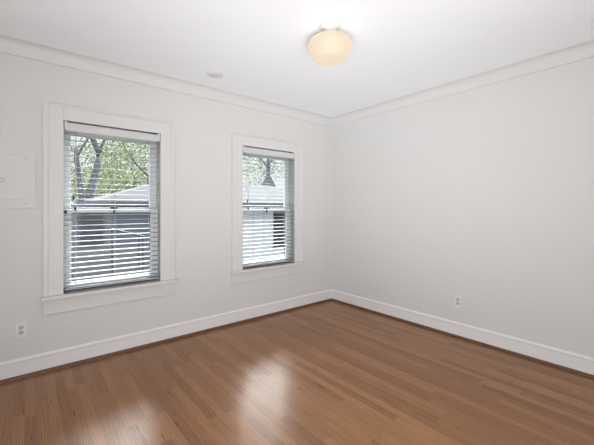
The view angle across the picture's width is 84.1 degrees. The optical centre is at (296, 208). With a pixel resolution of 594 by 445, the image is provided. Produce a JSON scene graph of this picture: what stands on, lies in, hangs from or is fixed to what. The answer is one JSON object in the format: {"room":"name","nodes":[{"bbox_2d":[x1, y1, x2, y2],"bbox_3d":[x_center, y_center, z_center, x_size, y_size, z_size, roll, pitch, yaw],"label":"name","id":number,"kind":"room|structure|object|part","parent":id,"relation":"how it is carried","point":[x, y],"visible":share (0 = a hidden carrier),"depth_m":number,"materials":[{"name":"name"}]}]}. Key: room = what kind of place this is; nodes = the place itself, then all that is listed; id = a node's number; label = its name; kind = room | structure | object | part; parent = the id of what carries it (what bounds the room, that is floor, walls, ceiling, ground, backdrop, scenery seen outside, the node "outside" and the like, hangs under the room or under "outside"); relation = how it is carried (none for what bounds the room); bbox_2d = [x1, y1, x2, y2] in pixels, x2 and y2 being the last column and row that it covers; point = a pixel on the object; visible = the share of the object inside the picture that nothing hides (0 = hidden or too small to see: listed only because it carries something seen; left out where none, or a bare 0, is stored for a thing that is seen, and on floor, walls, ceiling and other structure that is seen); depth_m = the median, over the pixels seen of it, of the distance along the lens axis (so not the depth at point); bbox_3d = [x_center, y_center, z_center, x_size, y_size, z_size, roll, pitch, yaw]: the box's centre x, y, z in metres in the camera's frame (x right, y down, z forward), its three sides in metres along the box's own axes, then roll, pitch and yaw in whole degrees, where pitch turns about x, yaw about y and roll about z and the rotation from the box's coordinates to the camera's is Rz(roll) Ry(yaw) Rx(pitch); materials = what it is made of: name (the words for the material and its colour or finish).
{"room":"empty bedroom","nodes":[
{"label":"empty bedroom","id":0,"kind":"room"},
{"bbox_2d":[0,52,330,361],"bbox_3d":[-1.417,0.040,3.178,5.168,2.580,0.200,0,0,-40],"label":"wall","id":1,"kind":"structure","parent":0,"point":[204,287],"depth_m":3.24,"materials":[{"name":"white paint"}]},
{"bbox_2d":[0,154,35,207],"bbox_3d":[-2.181,-0.202,2.405,0.428,0.400,0.018,0,0,-40],"label":"box","id":2,"kind":"object","parent":1,"relation":"attached to","point":[17,172],"visible":1,"depth_m":2.47,"materials":[{"name":"white paint"}]},
{"bbox_3d":[-2.179,-0.202,2.402,0.336,0.270,0.004,0,0,-40],"label":"door","id":3,"kind":"part","parent":2,"relation":"part of","materials":[{"name":"white paint"}]},
{"bbox_2d":[15,321,26,337],"bbox_3d":[-2.087,0.918,2.488,0.070,0.114,0.009,0,0,-40],"label":"electrical outlet","id":4,"kind":"object","parent":1,"relation":"attached to","point":[20,328],"visible":1,"depth_m":2.49,"materials":[{"name":"white plastic"}]},
{"bbox_2d":[41,101,176,314],"bbox_3d":[-1.643,0.000,2.954,1.046,1.666,0.258,0,0,-40],"label":"window","id":5,"kind":"structure","parent":1,"relation":"in","point":[55,299],"depth_m":2.79,"materials":[{"name":"white paint"}]},
{"bbox_3d":[-1.679,-0.337,2.998,0.754,0.747,0.034,0,0,-40],"label":"sash","id":6,"kind":"part","parent":5,"relation":"part of","materials":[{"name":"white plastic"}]},
{"bbox_3d":[-1.654,0.338,2.968,0.754,0.696,0.034,0,0,-40],"label":"sash","id":7,"kind":"part","parent":5,"relation":"part of","materials":[{"name":"white plastic"}]},
{"bbox_2d":[64,121,159,290],"bbox_3d":[-1.608,-0.021,2.912,0.742,1.376,0.067,0,0,-40],"label":"window blind","id":8,"kind":"object","parent":5,"relation":"attached to","point":[74,127],"visible":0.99,"depth_m":2.88,"materials":[{"name":"grey plastic"}]},
{"bbox_3d":[-1.830,-0.367,2.696,0.002,0.550,0.002,0,0,-40],"label":"pull cord","id":9,"kind":"part","parent":8,"relation":"part of","materials":[{"name":"white fabric"}]},
{"bbox_3d":[-1.834,0.004,2.732,0.003,1.321,0.057,0,0,-40],"label":"ladder cord","id":10,"kind":"part","parent":8,"relation":"part of","materials":[{"name":"white fabric"}]},
{"bbox_3d":[-1.611,0.659,2.916,0.736,0.016,0.050,0,0,-40],"label":"rail","id":11,"kind":"part","parent":8,"relation":"part of","materials":[{"name":"grey"}]},
{"bbox_3d":[-1.611,0.004,2.916,0.003,1.321,0.057,0,0,-40],"label":"ladder cord","id":12,"kind":"part","parent":8,"relation":"part of","materials":[{"name":"white fabric"}]},
{"bbox_3d":[-1.388,0.004,3.100,0.003,1.321,0.057,0,0,-40],"label":"ladder cord","id":13,"kind":"part","parent":8,"relation":"part of","materials":[{"name":"white fabric"}]},
{"bbox_2d":[0,289,330,379],"bbox_3d":[-1.347,1.205,3.093,4.768,0.150,0.020,0,0,-40],"label":"baseboard","id":14,"kind":"structure","parent":1,"relation":"attached to","point":[28,364],"depth_m":3.01,"materials":[{"name":"white paint"}]},
{"bbox_2d":[0,299,330,383],"bbox_3d":[-1.338,1.268,3.083,4.742,0.025,0.020,0,0,-40],"label":"trim","id":15,"kind":"structure","parent":1,"relation":"attached to","point":[55,368],"depth_m":3.00,"materials":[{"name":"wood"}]},
{"bbox_2d":[0,34,331,126],"bbox_3d":[-1.329,-1.199,3.072,4.768,0.102,0.076,0,0,-40],"label":"trim","id":16,"kind":"structure","parent":1,"relation":"attached to","point":[8,45],"depth_m":2.99,"materials":[{"name":"white paint"}]},
{"bbox_2d":[230,133,305,283],"bbox_3d":[-0.374,0.000,4.003,1.050,1.666,0.258,0,0,-40],"label":"window","id":17,"kind":"structure","parent":1,"relation":"in","point":[240,274],"depth_m":3.97,"materials":[{"name":"white paint"}]},
{"bbox_3d":[-0.411,-0.337,4.048,0.758,0.747,0.034,0,0,-40],"label":"sash","id":18,"kind":"part","parent":17,"relation":"part of","materials":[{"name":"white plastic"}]},
{"bbox_3d":[-0.386,0.338,4.017,0.758,0.696,0.034,0,0,-40],"label":"sash","id":19,"kind":"part","parent":17,"relation":"part of","materials":[{"name":"white plastic"}]},
{"bbox_2d":[243,146,293,266],"bbox_3d":[-0.340,-0.021,3.961,0.746,1.376,0.067,0,0,-40],"label":"window blind","id":20,"kind":"object","parent":17,"relation":"attached to","point":[246,150],"visible":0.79,"depth_m":3.92,"materials":[{"name":"grey plastic"}]},
{"bbox_3d":[-0.567,0.004,3.780,0.003,1.321,0.057,0,0,-40],"label":"ladder cord","id":21,"kind":"part","parent":20,"relation":"part of","materials":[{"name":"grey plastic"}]},
{"bbox_3d":[-0.564,-0.367,3.744,0.002,0.550,0.002,0,0,-40],"label":"pull cord","id":22,"kind":"part","parent":20,"relation":"part of","materials":[{"name":"white fabric"}]},
{"bbox_3d":[-0.343,0.659,3.965,0.740,0.016,0.050,0,0,-40],"label":"rail","id":23,"kind":"part","parent":20,"relation":"part of","materials":[{"name":"grey"}]},
{"bbox_3d":[-0.430,0.339,4.070,0.758,0.698,0.012,0,0,-40],"label":"screen frame","id":24,"kind":"part","parent":17,"relation":"part of","materials":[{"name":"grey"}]},
{"bbox_2d":[0,301,593,444],"bbox_3d":[0.130,1.305,1.309,4.768,0.050,4.652,0,0,-40],"label":"floor","id":25,"kind":"structure","parent":0,"point":[330,372],"depth_m":2.28,"materials":[{"name":"brown wood"}]},
{"bbox_2d":[0,0,593,116],"bbox_3d":[0.130,-1.310,1.309,5.168,0.120,5.052,0,0,-40],"label":"ceiling","id":26,"kind":"structure","parent":0,"point":[400,48],"depth_m":2.39,"materials":[{"name":"white paint"}]},
{"bbox_2d":[207,71,222,77],"bbox_3d":[-0.764,-1.242,3.069,0.152,0.016,0.152,0,0,-40],"label":"smoke detector","id":27,"kind":"object","parent":26,"relation":"attached to","point":[213,74],"visible":1,"depth_m":3.04,"materials":[{"name":"white plastic"}]},
{"bbox_2d":[308,19,351,66],"bbox_3d":[0.225,-1.123,2.247,0.300,0.253,0.300,0,0,-40],"label":"ceiling light","id":28,"kind":"object","parent":26,"relation":"attached to","point":[331,47],"visible":1,"depth_m":2.16,"materials":[{"name":"white glass"}]},
{"bbox_2d":[331,57,593,357],"bbox_3d":[2.107,0.040,2.815,0.200,2.580,4.852,0,0,-40],"label":"wall","id":29,"kind":"structure","parent":0,"point":[484,195],"depth_m":3.12,"materials":[{"name":"white paint"}]},
{"bbox_2d":[454,295,461,307],"bbox_3d":[1.597,0.922,3.268,0.009,0.114,0.070,0,0,-40],"label":"electrical outlet","id":30,"kind":"object","parent":29,"relation":"attached to","point":[457,299],"visible":1,"depth_m":3.27,"materials":[{"name":"white plastic"}]},
{"bbox_2d":[331,40,593,126],"bbox_3d":[1.937,-1.199,2.804,0.076,0.102,4.652,0,0,-40],"label":"trim","id":31,"kind":"structure","parent":29,"relation":"attached to","point":[585,50],"depth_m":3.07,"materials":[{"name":"white paint"}]},
{"bbox_2d":[331,289,593,374],"bbox_3d":[1.959,1.205,2.822,0.020,0.150,4.652,0,0,-40],"label":"baseboard","id":32,"kind":"structure","parent":29,"relation":"attached to","point":[572,360],"depth_m":3.09,"materials":[{"name":"white paint"}]},
{"bbox_2d":[331,298,593,378],"bbox_3d":[1.949,1.268,2.814,0.020,0.025,4.626,0,0,-40],"label":"trim","id":33,"kind":"structure","parent":29,"relation":"attached to","point":[564,368],"depth_m":3.07,"materials":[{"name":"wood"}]},
{"label":"outside","id":34,"kind":"structure","parent":0,"visible":0},
{"bbox_3d":[-18.224,1.800,45.565,110.000,0.200,86.548,0,0,-40],"label":"ground","id":35,"kind":"structure","parent":34,"visible":0},
{"bbox_2d":[71,166,127,202],"bbox_3d":[-16.726,-0.856,26.402,5.958,5.112,3.054,0,0,-40],"label":"tree","id":36,"kind":"object","parent":35,"relation":"on","point":[73,200],"visible":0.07,"depth_m":26.23,"materials":[{"name":"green plant"}]},
{"bbox_2d":[71,137,145,200],"bbox_3d":[-9.905,-1.225,15.826,5.140,5.850,3.356,0,0,-40],"label":"tree","id":37,"kind":"object","parent":35,"relation":"on","point":[90,192],"visible":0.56,"depth_m":15.38,"materials":[{"name":"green plant"}]},
{"bbox_2d":[74,162,148,198],"bbox_3d":[-11.979,-0.744,22.532,5.562,4.888,3.141,0,0,-40],"label":"tree","id":38,"kind":"object","parent":35,"relation":"on","point":[139,182],"visible":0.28,"depth_m":21.93,"materials":[{"name":"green plant"}]},
{"bbox_2d":[86,141,148,184],"bbox_3d":[-10.306,-1.559,20.041,4.464,6.566,2.470,0,0,-40],"label":"tree","id":39,"kind":"object","parent":35,"relation":"on","point":[141,168],"visible":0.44,"depth_m":19.80,"materials":[{"name":"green plant"}]},
{"bbox_2d":[111,228,143,276],"bbox_3d":[-3.275,1.033,6.375,0.588,1.333,0.028,0,0,-40],"label":"handrail","id":40,"kind":"object","parent":35,"relation":"on","point":[111,228],"visible":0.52,"depth_m":6.49,"materials":[{"name":"grey metal"}]},
{"bbox_3d":[-3.483,1.045,6.203,0.024,1.310,0.024,0,0,28],"label":"post","id":41,"kind":"part","parent":40,"relation":"part of","materials":[{"name":"grey metal"}]},
{"bbox_3d":[-3.275,0.470,6.375,0.588,0.207,0.028,0,0,-40],"label":"rail","id":42,"kind":"part","parent":40,"relation":"part of","materials":[{"name":"grey metal"}]},
{"bbox_3d":[-3.121,1.117,6.503,0.024,1.165,0.024,0,0,28],"label":"post","id":43,"kind":"part","parent":40,"relation":"part of","materials":[{"name":"grey metal"}]},
{"bbox_3d":[-3.067,1.127,6.548,0.024,1.145,0.024,0,0,-17],"label":"post","id":44,"kind":"part","parent":40,"relation":"part of","materials":[{"name":"grey metal"}]},
{"bbox_2d":[71,184,283,280],"bbox_3d":[-2.917,0.362,12.453,9.620,2.675,5.090,0,0,-40],"label":"house","id":45,"kind":"structure","parent":35,"relation":"on","point":[128,196],"depth_m":8.55,"materials":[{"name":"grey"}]},
{"bbox_3d":[-4.934,0.450,7.918,0.470,0.840,0.011,0,0,-40],"label":"pane","id":46,"kind":"part","parent":45,"relation":"part of","materials":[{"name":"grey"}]},
{"bbox_3d":[-0.639,0.685,11.496,0.430,1.310,0.030,0,0,-40],"label":"doorway","id":47,"kind":"part","parent":45,"relation":"part of","materials":[{"name":"grey"}]},
{"bbox_2d":[243,157,282,184],"bbox_3d":[-3.853,-3.392,37.055,9.005,10.184,3.303,0,0,-40],"label":"tree","id":48,"kind":"object","parent":35,"relation":"on","point":[268,160],"visible":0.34,"depth_m":36.50,"materials":[{"name":"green plant"}]},
{"bbox_2d":[262,172,275,186],"bbox_3d":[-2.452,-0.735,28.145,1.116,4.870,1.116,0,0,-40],"label":"house","id":49,"kind":"structure","parent":35,"relation":"on","point":[267,180],"depth_m":27.94,"materials":[{"name":"grey"}]}
]}

